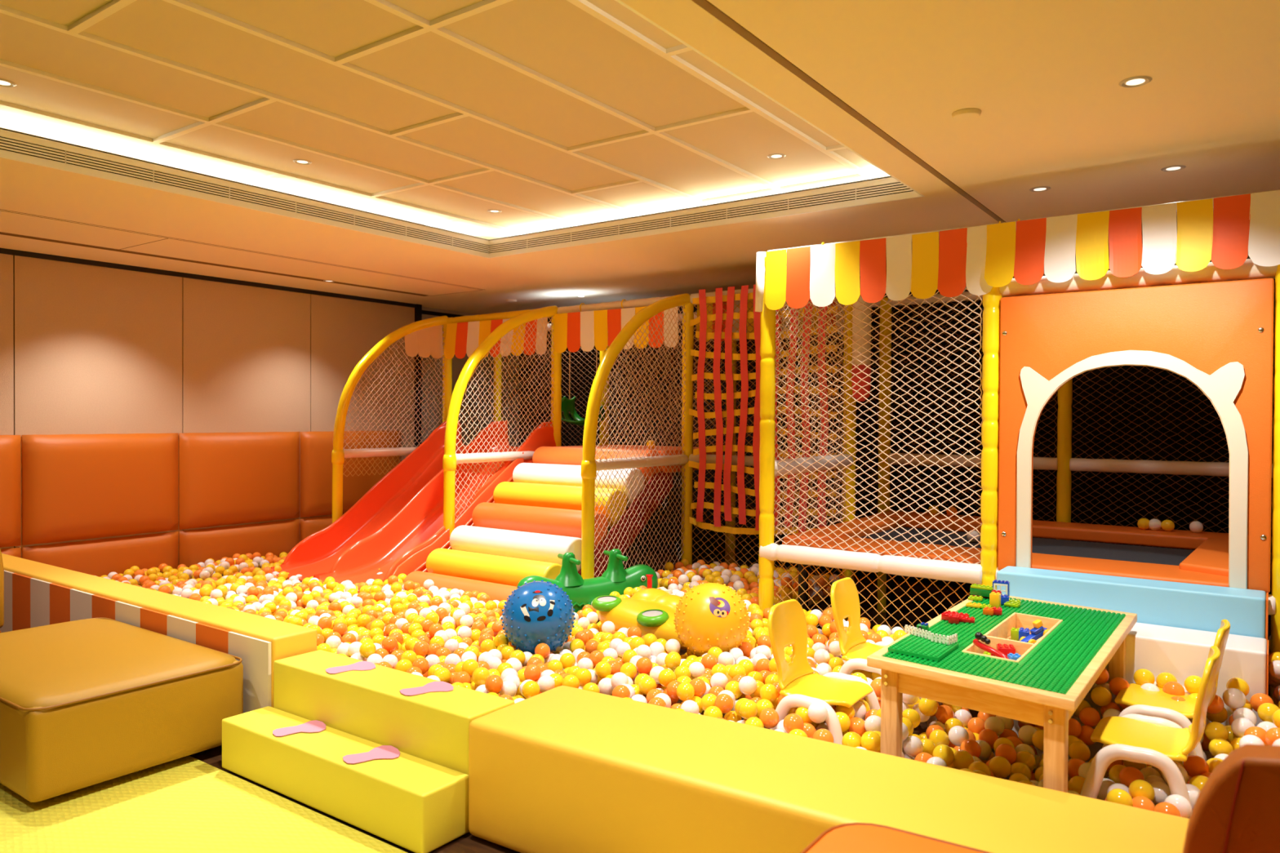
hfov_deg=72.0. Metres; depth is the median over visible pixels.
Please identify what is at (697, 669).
ball
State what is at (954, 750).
ball
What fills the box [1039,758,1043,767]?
ball
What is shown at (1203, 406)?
wall
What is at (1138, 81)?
recessed light
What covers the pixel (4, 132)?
trim
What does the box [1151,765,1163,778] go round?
ball
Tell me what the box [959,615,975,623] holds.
brick
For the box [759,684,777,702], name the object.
ball
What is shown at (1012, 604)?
brick
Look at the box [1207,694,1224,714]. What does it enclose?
ball
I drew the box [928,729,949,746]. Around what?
ball
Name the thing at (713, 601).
print
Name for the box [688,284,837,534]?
net
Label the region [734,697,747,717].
ball
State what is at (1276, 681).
ball
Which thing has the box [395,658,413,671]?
ball
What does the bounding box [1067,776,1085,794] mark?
ball
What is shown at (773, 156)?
recessed light
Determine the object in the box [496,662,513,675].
ball
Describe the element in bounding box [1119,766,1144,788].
ball
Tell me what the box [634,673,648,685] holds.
ball
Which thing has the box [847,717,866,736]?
ball
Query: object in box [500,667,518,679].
ball
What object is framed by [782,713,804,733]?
ball
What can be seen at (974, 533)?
ball
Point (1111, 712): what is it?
ball
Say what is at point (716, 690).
ball
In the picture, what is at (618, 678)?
ball
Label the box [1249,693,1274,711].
ball
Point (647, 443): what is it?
ball
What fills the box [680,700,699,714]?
ball
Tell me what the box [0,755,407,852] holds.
play mat
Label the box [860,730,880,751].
ball
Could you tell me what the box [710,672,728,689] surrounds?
ball
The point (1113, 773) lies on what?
ball
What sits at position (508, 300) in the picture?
smoke detector
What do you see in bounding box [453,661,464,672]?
ball
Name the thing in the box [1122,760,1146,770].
ball
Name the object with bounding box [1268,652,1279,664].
ball
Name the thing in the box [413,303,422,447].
trim
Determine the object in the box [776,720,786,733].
ball
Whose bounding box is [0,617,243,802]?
ottoman
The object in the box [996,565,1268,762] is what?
steps
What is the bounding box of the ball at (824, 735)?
[812,728,833,742]
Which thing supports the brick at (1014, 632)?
on the table
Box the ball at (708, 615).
[673,582,750,656]
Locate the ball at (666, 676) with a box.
[657,668,675,687]
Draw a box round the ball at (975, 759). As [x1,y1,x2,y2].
[972,755,981,761]
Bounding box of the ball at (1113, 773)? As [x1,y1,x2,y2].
[1108,764,1126,783]
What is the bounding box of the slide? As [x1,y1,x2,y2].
[271,420,555,584]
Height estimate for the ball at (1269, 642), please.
0.075 m
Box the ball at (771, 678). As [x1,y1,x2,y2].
[764,674,777,684]
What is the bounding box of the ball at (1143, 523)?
[1137,518,1149,529]
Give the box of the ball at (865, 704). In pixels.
[858,699,870,718]
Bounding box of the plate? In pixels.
[887,634,959,661]
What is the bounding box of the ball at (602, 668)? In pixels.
[595,661,611,678]
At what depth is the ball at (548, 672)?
3.86 m
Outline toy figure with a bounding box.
[974,631,991,644]
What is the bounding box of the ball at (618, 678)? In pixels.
[610,672,628,688]
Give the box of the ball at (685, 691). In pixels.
[676,682,694,701]
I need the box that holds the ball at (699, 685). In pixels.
[689,678,706,697]
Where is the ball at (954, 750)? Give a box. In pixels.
[949,746,956,767]
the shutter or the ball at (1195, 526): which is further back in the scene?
the ball at (1195, 526)
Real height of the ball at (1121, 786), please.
0.075 m
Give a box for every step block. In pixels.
[222,706,469,852]
[273,649,514,832]
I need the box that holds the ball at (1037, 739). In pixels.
[1031,729,1044,751]
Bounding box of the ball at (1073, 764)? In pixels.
[1067,758,1084,777]
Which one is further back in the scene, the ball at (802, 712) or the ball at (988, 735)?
the ball at (988, 735)
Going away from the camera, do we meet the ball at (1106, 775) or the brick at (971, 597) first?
the ball at (1106, 775)
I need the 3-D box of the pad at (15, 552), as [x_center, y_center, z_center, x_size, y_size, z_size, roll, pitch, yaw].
[-4.870,1.148,6.022,0.087,0.507,1.128,1,1,36]
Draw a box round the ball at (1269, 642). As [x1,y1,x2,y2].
[1268,639,1271,650]
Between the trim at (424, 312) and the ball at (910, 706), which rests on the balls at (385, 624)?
the ball at (910, 706)
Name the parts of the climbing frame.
rail, post, rail, post, rail, rail, post, post, rail, rail, post, rail, rail, post, rail, post, rail, post, rail, rail, post, rail, rail, post, rail, post, trim, rail, facade panel, rail, rail, rail, post, post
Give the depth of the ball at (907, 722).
3.33 m
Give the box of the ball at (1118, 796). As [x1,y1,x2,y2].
[1106,788,1133,806]
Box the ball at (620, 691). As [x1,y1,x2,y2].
[612,684,630,697]
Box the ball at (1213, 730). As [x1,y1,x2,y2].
[1204,721,1228,741]
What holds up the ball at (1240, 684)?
on the balls at (385, 624)
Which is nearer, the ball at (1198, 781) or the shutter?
the ball at (1198, 781)
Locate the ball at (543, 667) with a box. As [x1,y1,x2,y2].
[536,663,548,672]
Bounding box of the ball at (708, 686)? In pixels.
[700,682,711,698]
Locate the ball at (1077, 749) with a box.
[1067,741,1090,761]
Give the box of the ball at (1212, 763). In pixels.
[1206,758,1222,773]
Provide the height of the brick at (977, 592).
0.034 m
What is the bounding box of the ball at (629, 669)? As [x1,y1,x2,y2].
[619,662,636,679]
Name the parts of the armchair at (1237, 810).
seat, backrest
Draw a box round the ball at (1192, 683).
[1183,675,1201,693]
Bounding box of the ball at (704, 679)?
[697,676,710,685]
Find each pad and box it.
[0,435,21,547]
[0,547,21,558]
[22,433,177,545]
[22,531,178,577]
[178,431,299,529]
[178,519,299,567]
[299,430,401,517]
[299,515,332,542]
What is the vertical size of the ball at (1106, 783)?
0.075 m
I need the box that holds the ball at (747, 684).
[738,675,756,695]
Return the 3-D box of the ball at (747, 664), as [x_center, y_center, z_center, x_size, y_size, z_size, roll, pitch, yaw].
[0.470,1.076,3.926,0.075,0.075,0.075,1,1,36]
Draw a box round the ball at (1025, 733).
[1017,724,1036,746]
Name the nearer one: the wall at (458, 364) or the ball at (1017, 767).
the ball at (1017, 767)
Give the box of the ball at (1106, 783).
[1097,777,1115,800]
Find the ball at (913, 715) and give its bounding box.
[902,708,920,728]
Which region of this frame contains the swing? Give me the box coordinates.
[560,349,604,426]
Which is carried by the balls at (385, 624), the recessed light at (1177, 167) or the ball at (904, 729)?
the ball at (904, 729)
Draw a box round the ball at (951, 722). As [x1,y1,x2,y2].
[944,718,964,734]
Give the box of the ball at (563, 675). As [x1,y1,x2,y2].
[560,673,570,678]
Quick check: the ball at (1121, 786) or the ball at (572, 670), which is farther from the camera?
the ball at (572, 670)
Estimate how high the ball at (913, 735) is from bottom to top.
0.075 m
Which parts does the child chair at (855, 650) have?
backrest, seat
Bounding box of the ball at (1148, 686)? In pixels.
[1140,683,1159,691]
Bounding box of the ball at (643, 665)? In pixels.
[635,657,652,674]
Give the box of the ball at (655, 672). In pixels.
[649,666,664,684]
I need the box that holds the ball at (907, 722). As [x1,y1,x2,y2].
[902,717,913,737]
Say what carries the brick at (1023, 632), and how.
on the table
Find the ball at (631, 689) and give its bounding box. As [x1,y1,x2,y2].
[623,684,635,697]
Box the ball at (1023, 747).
[1014,743,1035,758]
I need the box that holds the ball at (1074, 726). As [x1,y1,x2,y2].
[1068,717,1081,737]
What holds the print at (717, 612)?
attached to the ball at (708, 615)
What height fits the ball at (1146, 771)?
0.075 m
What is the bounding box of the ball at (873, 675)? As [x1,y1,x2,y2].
[871,672,880,680]
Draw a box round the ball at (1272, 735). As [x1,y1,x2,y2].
[1264,727,1279,745]
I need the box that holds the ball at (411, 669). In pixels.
[405,666,422,675]
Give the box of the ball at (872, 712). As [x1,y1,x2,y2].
[864,709,877,720]
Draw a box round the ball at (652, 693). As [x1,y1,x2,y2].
[646,688,662,703]
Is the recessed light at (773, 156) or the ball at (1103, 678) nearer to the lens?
the ball at (1103, 678)
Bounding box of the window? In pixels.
[992,579,1009,598]
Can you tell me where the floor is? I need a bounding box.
[189,549,1271,852]
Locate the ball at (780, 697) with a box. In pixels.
[777,695,785,703]
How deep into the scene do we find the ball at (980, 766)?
3.06 m
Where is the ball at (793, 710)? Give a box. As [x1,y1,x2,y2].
[787,707,797,714]
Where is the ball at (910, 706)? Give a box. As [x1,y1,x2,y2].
[907,697,919,708]
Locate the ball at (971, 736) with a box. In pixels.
[965,728,976,741]
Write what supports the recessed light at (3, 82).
in the ceiling at (558, 40)
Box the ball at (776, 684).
[772,681,781,697]
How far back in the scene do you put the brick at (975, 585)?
3.98 m
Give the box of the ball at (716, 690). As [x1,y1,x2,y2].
[707,685,724,696]
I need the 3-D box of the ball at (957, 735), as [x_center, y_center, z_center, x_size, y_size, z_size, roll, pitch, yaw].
[1.228,1.193,3.395,0.075,0.075,0.075,1,1,36]
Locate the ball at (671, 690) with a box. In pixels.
[666,680,680,699]
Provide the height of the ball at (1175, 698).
0.075 m
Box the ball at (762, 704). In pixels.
[755,698,773,716]
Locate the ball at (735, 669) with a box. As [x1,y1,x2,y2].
[728,664,746,678]
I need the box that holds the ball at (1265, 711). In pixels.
[1257,702,1279,723]
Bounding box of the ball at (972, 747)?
[960,739,981,758]
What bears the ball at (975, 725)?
on the balls at (385, 624)
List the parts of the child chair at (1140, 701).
seat, backrest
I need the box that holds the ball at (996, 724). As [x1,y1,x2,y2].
[984,716,1004,736]
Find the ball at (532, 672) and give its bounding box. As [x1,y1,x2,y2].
[524,664,541,681]
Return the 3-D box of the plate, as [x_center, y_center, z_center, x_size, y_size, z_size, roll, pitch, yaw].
[0.995,0.772,3.092,0.181,0.016,0.261,1,1,36]
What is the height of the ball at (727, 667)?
0.075 m
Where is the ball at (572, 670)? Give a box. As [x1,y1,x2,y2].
[566,666,580,675]
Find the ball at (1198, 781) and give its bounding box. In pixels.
[1188,775,1208,791]
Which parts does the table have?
leg, frame, baseboard, leg, leg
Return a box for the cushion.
[0,618,235,707]
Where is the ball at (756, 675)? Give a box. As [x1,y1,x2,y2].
[747,671,764,682]
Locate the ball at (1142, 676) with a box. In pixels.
[1133,668,1155,685]
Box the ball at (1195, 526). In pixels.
[1189,520,1203,533]
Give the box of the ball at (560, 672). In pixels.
[553,669,565,675]
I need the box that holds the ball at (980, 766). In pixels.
[968,761,991,776]
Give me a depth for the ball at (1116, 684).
3.52 m
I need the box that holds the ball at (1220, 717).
[1206,706,1227,723]
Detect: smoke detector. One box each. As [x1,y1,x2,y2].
[506,299,516,302]
[951,107,981,121]
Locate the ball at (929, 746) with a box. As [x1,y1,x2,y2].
[920,738,935,756]
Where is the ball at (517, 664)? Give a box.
[507,658,522,672]
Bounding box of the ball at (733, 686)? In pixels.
[724,680,742,699]
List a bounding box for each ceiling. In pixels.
[0,0,888,239]
[0,0,1279,314]
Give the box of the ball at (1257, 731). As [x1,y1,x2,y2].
[1244,726,1267,745]
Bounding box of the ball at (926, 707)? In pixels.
[918,697,937,715]
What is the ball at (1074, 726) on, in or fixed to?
on the balls at (385, 624)
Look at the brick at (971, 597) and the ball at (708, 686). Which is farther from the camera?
the brick at (971, 597)
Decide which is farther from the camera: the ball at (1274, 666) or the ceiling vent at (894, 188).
the ceiling vent at (894, 188)
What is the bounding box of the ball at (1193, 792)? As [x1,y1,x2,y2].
[1186,783,1199,809]
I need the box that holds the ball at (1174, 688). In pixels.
[1162,681,1185,695]
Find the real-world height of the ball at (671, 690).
0.075 m
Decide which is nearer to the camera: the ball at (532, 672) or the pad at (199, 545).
the ball at (532, 672)
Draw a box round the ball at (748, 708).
[738,699,758,719]
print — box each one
[520,606,529,616]
[524,615,530,622]
[528,606,538,612]
[532,598,538,606]
[533,595,545,600]
[537,616,546,621]
[538,598,546,606]
[546,608,553,616]
[548,600,555,609]
[709,596,719,606]
[709,597,730,617]
[713,608,720,616]
[717,600,724,607]
[720,610,727,617]
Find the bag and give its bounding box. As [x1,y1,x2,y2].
[851,295,871,401]
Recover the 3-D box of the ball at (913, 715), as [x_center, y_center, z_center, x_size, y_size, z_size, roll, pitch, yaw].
[1.066,1.150,3.470,0.075,0.075,0.075,1,1,36]
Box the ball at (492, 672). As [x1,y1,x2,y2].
[488,668,500,676]
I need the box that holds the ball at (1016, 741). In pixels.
[1006,736,1022,747]
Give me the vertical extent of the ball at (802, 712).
0.075 m
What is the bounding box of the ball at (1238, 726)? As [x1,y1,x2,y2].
[1231,717,1254,737]
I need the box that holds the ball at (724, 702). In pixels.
[714,693,733,713]
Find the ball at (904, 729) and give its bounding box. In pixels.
[902,722,908,742]
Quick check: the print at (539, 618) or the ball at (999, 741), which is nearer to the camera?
the ball at (999, 741)
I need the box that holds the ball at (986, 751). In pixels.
[976,740,991,760]
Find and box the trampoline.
[782,510,1228,621]
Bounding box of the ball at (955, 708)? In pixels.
[943,702,961,713]
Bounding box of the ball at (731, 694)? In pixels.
[718,689,735,706]
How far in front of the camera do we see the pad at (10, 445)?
6.39 m
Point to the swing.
(567, 405)
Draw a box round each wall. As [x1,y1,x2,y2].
[0,253,414,558]
[421,306,519,446]
[519,279,1275,623]
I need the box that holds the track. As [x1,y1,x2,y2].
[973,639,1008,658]
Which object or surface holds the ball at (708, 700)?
on the balls at (385, 624)
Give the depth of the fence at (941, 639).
3.11 m
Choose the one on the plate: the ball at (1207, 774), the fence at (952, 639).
the fence at (952, 639)
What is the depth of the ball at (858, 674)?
3.77 m
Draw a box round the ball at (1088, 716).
[1079,706,1100,727]
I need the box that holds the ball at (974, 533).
[966,530,979,542]
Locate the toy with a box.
[591,574,687,648]
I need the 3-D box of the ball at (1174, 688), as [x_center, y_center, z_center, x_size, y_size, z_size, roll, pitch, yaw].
[2.095,1.040,3.458,0.075,0.075,0.075,1,1,36]
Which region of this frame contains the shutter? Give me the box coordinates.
[993,583,1007,595]
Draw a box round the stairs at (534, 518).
[403,444,715,601]
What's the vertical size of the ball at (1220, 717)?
0.075 m
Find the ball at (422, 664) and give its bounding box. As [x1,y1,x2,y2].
[412,657,429,674]
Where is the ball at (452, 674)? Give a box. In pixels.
[448,671,457,684]
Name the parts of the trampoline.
leg, leg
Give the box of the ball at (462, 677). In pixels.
[453,671,471,683]
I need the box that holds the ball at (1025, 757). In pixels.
[1013,751,1035,771]
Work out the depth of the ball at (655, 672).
3.79 m
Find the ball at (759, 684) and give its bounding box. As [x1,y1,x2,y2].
[749,680,764,697]
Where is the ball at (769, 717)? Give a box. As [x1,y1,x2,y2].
[759,707,779,728]
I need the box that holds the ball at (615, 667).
[607,660,621,675]
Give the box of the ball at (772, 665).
[768,657,777,672]
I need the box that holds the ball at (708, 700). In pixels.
[700,693,716,711]
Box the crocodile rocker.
[515,548,657,622]
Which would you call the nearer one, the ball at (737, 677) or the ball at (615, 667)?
the ball at (737, 677)
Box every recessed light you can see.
[0,78,16,87]
[293,159,311,164]
[487,208,502,213]
[767,153,786,159]
[1029,186,1050,191]
[1119,75,1152,87]
[1160,164,1186,171]
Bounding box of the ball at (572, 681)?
[561,675,579,688]
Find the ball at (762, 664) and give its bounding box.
[755,658,770,672]
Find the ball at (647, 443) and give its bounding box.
[646,440,655,449]
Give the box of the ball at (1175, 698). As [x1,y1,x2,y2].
[1170,696,1186,701]
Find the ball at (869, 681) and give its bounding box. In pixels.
[866,677,872,684]
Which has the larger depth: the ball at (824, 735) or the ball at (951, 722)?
the ball at (951, 722)
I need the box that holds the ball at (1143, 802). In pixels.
[1132,795,1155,811]
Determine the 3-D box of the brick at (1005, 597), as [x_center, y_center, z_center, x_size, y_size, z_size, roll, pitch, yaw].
[1.589,0.756,3.851,0.038,0.039,0.038,0,1,16]
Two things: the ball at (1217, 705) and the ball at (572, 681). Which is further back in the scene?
the ball at (572, 681)
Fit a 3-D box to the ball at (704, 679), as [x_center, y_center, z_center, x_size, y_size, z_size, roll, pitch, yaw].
[0.267,1.118,3.804,0.075,0.075,0.075,1,1,36]
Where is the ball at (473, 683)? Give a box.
[471,681,479,690]
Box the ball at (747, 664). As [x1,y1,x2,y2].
[737,659,754,675]
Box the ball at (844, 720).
[835,711,850,733]
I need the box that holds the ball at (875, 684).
[870,678,880,697]
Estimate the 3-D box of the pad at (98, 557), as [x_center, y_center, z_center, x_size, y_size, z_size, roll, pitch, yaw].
[-4.201,1.142,6.951,0.087,0.507,1.138,1,1,36]
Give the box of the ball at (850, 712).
[835,705,854,719]
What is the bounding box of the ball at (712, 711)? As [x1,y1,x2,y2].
[703,706,722,717]
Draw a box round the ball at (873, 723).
[864,715,880,732]
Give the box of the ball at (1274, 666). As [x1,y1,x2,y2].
[1268,660,1279,679]
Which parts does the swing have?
cord, seat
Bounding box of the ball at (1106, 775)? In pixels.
[1088,757,1108,777]
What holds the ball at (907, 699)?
on the balls at (385, 624)
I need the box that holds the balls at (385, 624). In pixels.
[95,551,1279,817]
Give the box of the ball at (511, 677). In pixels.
[502,673,519,689]
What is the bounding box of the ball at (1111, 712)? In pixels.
[1102,708,1120,718]
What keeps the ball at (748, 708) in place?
on the balls at (385, 624)
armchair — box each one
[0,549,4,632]
[800,744,1279,852]
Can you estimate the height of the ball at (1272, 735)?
0.075 m
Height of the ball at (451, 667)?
0.075 m
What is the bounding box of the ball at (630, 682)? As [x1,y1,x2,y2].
[626,675,633,684]
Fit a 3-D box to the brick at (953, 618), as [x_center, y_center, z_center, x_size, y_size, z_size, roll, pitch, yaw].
[1.248,0.761,3.502,0.038,0.032,0.058,1,1,21]
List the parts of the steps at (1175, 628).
panel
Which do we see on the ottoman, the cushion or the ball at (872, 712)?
the cushion
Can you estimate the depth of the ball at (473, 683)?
3.72 m
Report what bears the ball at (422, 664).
on the balls at (385, 624)
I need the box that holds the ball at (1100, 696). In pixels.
[1090,686,1111,706]
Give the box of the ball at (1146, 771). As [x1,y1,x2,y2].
[1139,767,1161,778]
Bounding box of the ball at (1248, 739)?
[1239,734,1264,747]
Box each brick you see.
[941,610,955,620]
[948,612,959,623]
[955,612,969,617]
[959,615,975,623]
[965,601,982,608]
[968,595,982,600]
[969,587,992,597]
[970,583,993,591]
[978,603,991,608]
[982,606,993,615]
[982,651,996,657]
[989,591,1000,608]
[992,606,1002,615]
[996,643,1015,656]
[1000,594,1008,604]
[1004,601,1020,608]
[1007,653,1021,661]
[1008,598,1020,604]
[1010,627,1019,640]
[1018,627,1030,641]
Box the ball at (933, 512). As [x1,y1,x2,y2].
[928,505,938,515]
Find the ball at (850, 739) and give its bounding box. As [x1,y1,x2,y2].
[841,732,862,747]
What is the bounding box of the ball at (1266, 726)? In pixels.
[1257,721,1276,731]
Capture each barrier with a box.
[0,553,316,713]
[468,685,1189,852]
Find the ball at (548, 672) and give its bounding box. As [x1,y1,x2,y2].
[540,669,555,676]
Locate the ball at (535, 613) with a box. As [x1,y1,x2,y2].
[501,580,575,654]
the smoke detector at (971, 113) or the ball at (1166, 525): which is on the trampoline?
the ball at (1166, 525)
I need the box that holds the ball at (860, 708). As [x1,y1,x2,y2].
[852,701,866,719]
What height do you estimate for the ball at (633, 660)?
0.075 m
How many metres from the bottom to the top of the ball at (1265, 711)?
0.075 m
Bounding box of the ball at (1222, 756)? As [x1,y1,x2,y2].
[1213,753,1227,759]
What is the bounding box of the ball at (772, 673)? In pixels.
[766,671,777,676]
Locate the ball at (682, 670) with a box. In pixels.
[674,665,690,679]
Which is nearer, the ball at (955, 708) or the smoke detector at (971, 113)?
the smoke detector at (971, 113)
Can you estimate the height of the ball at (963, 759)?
0.075 m
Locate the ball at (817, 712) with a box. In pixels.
[807,702,827,723]
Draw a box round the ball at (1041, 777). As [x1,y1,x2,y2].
[1038,773,1043,782]
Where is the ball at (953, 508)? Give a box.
[946,506,957,516]
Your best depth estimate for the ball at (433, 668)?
3.90 m
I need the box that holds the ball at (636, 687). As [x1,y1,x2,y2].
[630,684,643,695]
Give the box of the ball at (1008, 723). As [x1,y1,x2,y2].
[995,715,1013,729]
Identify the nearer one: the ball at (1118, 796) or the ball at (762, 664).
the ball at (1118, 796)
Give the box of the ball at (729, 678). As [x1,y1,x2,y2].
[724,674,732,682]
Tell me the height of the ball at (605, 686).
0.075 m
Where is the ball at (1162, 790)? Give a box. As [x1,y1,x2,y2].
[1151,782,1171,804]
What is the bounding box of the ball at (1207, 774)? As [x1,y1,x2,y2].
[1201,772,1211,777]
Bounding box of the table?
[866,595,1137,792]
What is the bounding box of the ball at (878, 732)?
[874,730,880,752]
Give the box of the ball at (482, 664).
[477,661,489,670]
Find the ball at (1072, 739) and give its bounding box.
[1067,735,1080,755]
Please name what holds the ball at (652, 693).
on the balls at (385, 624)
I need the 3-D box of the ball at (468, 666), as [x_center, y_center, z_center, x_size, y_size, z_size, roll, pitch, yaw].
[-0.740,1.054,3.847,0.075,0.075,0.075,1,1,36]
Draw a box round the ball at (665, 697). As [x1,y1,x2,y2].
[653,693,671,707]
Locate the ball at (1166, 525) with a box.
[1160,520,1174,531]
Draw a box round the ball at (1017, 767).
[1008,762,1031,780]
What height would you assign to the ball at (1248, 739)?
0.075 m
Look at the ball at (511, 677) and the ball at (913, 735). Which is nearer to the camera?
the ball at (913, 735)
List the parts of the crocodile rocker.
handle post, handle post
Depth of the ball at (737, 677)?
3.73 m
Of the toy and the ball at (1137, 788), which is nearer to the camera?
the ball at (1137, 788)
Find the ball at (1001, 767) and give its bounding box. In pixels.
[988,755,1011,778]
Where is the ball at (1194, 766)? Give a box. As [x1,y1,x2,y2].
[1182,755,1208,777]
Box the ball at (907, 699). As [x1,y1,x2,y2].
[902,693,919,704]
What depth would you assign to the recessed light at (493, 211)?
6.30 m
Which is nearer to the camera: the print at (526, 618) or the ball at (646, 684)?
the ball at (646, 684)
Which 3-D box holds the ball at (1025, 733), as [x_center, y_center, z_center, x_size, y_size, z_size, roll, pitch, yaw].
[1.505,1.196,3.410,0.075,0.075,0.075,1,1,36]
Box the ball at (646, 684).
[638,676,656,695]
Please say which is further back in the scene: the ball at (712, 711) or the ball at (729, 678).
the ball at (729, 678)
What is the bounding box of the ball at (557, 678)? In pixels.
[550,673,563,687]
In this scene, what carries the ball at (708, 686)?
on the balls at (385, 624)
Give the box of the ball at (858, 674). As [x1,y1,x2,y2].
[852,672,867,682]
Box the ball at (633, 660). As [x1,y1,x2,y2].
[629,655,642,666]
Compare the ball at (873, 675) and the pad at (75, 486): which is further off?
the pad at (75, 486)
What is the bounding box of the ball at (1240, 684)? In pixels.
[1226,677,1249,696]
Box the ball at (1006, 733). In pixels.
[998,728,1018,738]
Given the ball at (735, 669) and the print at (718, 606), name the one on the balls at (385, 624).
the ball at (735, 669)
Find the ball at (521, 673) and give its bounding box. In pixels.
[517,668,526,682]
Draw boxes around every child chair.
[768,599,879,744]
[830,577,937,754]
[1080,645,1221,818]
[1114,619,1230,760]
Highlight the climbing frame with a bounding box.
[331,189,1279,706]
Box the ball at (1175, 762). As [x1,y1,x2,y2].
[1160,760,1186,775]
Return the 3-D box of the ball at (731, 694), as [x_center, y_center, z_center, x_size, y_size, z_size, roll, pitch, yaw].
[0.351,1.110,3.581,0.075,0.075,0.075,1,1,36]
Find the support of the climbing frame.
on the floor
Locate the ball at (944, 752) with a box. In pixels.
[933,744,954,766]
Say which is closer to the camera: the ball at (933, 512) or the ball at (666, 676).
the ball at (666, 676)
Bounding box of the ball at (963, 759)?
[952,750,973,769]
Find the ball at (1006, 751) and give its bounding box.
[995,743,1017,764]
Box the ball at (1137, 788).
[1128,779,1155,801]
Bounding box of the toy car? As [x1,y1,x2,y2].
[1019,619,1048,644]
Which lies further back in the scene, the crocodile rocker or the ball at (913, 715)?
the crocodile rocker
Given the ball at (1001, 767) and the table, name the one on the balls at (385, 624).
the ball at (1001, 767)
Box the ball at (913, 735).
[910,733,922,739]
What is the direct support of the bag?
hanging from the climbing frame
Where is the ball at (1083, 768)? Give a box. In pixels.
[1078,762,1090,777]
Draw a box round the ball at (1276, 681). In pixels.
[1268,671,1279,684]
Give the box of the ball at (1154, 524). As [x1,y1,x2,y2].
[1149,519,1161,530]
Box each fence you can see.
[904,624,931,639]
[930,633,949,644]
[946,633,957,644]
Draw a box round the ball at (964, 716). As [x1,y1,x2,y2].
[953,709,972,728]
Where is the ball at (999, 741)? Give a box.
[993,737,1014,751]
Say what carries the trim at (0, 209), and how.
attached to the ceiling at (885, 79)
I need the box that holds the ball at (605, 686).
[598,677,613,695]
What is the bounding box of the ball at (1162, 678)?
[1155,672,1177,688]
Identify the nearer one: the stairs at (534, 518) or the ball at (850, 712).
the ball at (850, 712)
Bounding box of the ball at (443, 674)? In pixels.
[433,667,450,683]
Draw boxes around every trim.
[0,0,876,234]
[0,0,924,257]
[0,208,484,295]
[0,232,426,296]
[0,248,415,307]
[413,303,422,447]
[422,310,463,317]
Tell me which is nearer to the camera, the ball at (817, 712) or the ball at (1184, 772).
the ball at (1184, 772)
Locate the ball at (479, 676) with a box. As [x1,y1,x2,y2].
[471,666,489,685]
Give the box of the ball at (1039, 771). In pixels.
[1034,765,1043,781]
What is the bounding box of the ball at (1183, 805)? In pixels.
[1164,794,1191,818]
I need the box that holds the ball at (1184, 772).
[1161,764,1188,784]
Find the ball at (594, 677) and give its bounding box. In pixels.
[587,669,598,684]
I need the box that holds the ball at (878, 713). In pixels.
[875,708,880,717]
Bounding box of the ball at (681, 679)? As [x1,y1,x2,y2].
[676,675,691,683]
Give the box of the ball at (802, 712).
[795,706,813,724]
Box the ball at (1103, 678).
[1094,668,1109,684]
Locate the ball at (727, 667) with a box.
[725,664,732,675]
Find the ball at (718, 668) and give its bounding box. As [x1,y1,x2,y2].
[711,663,728,675]
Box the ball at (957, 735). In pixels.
[948,725,968,746]
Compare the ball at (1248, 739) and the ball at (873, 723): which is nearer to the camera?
the ball at (1248, 739)
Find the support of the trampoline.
on the floor
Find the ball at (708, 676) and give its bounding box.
[700,673,711,687]
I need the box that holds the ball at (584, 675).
[574,668,591,686]
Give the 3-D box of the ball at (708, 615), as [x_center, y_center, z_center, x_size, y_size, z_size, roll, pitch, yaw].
[0.353,0.955,4.350,0.375,0.364,0.370,0,1,1]
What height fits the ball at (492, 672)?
0.075 m
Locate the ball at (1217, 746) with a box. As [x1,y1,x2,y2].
[1208,737,1233,756]
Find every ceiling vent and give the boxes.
[0,136,488,253]
[488,182,915,253]
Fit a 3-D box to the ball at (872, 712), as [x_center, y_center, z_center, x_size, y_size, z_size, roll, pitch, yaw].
[0.913,1.141,3.433,0.075,0.075,0.075,1,1,36]
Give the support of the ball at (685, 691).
on the balls at (385, 624)
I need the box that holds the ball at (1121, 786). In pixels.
[1106,783,1128,794]
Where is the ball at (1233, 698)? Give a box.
[1222,688,1246,708]
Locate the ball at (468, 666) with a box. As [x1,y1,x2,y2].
[462,658,479,676]
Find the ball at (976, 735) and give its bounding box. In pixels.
[973,733,978,740]
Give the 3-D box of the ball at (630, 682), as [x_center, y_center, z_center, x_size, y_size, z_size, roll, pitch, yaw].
[-0.065,1.113,3.798,0.075,0.075,0.075,1,1,36]
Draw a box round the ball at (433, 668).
[427,664,443,676]
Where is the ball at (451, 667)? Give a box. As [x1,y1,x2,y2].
[444,663,455,672]
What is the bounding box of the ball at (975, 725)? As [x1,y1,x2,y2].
[967,717,984,733]
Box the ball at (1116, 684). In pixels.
[1109,677,1129,695]
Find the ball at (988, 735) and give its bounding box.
[977,728,998,749]
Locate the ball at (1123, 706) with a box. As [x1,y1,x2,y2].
[1119,703,1129,709]
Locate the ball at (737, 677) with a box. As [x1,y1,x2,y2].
[731,674,745,682]
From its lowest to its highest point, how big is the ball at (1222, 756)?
0.075 m
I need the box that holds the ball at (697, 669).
[688,662,705,679]
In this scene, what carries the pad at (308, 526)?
attached to the wall at (85, 348)
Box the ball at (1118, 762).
[1106,760,1123,772]
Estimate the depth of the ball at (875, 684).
3.61 m

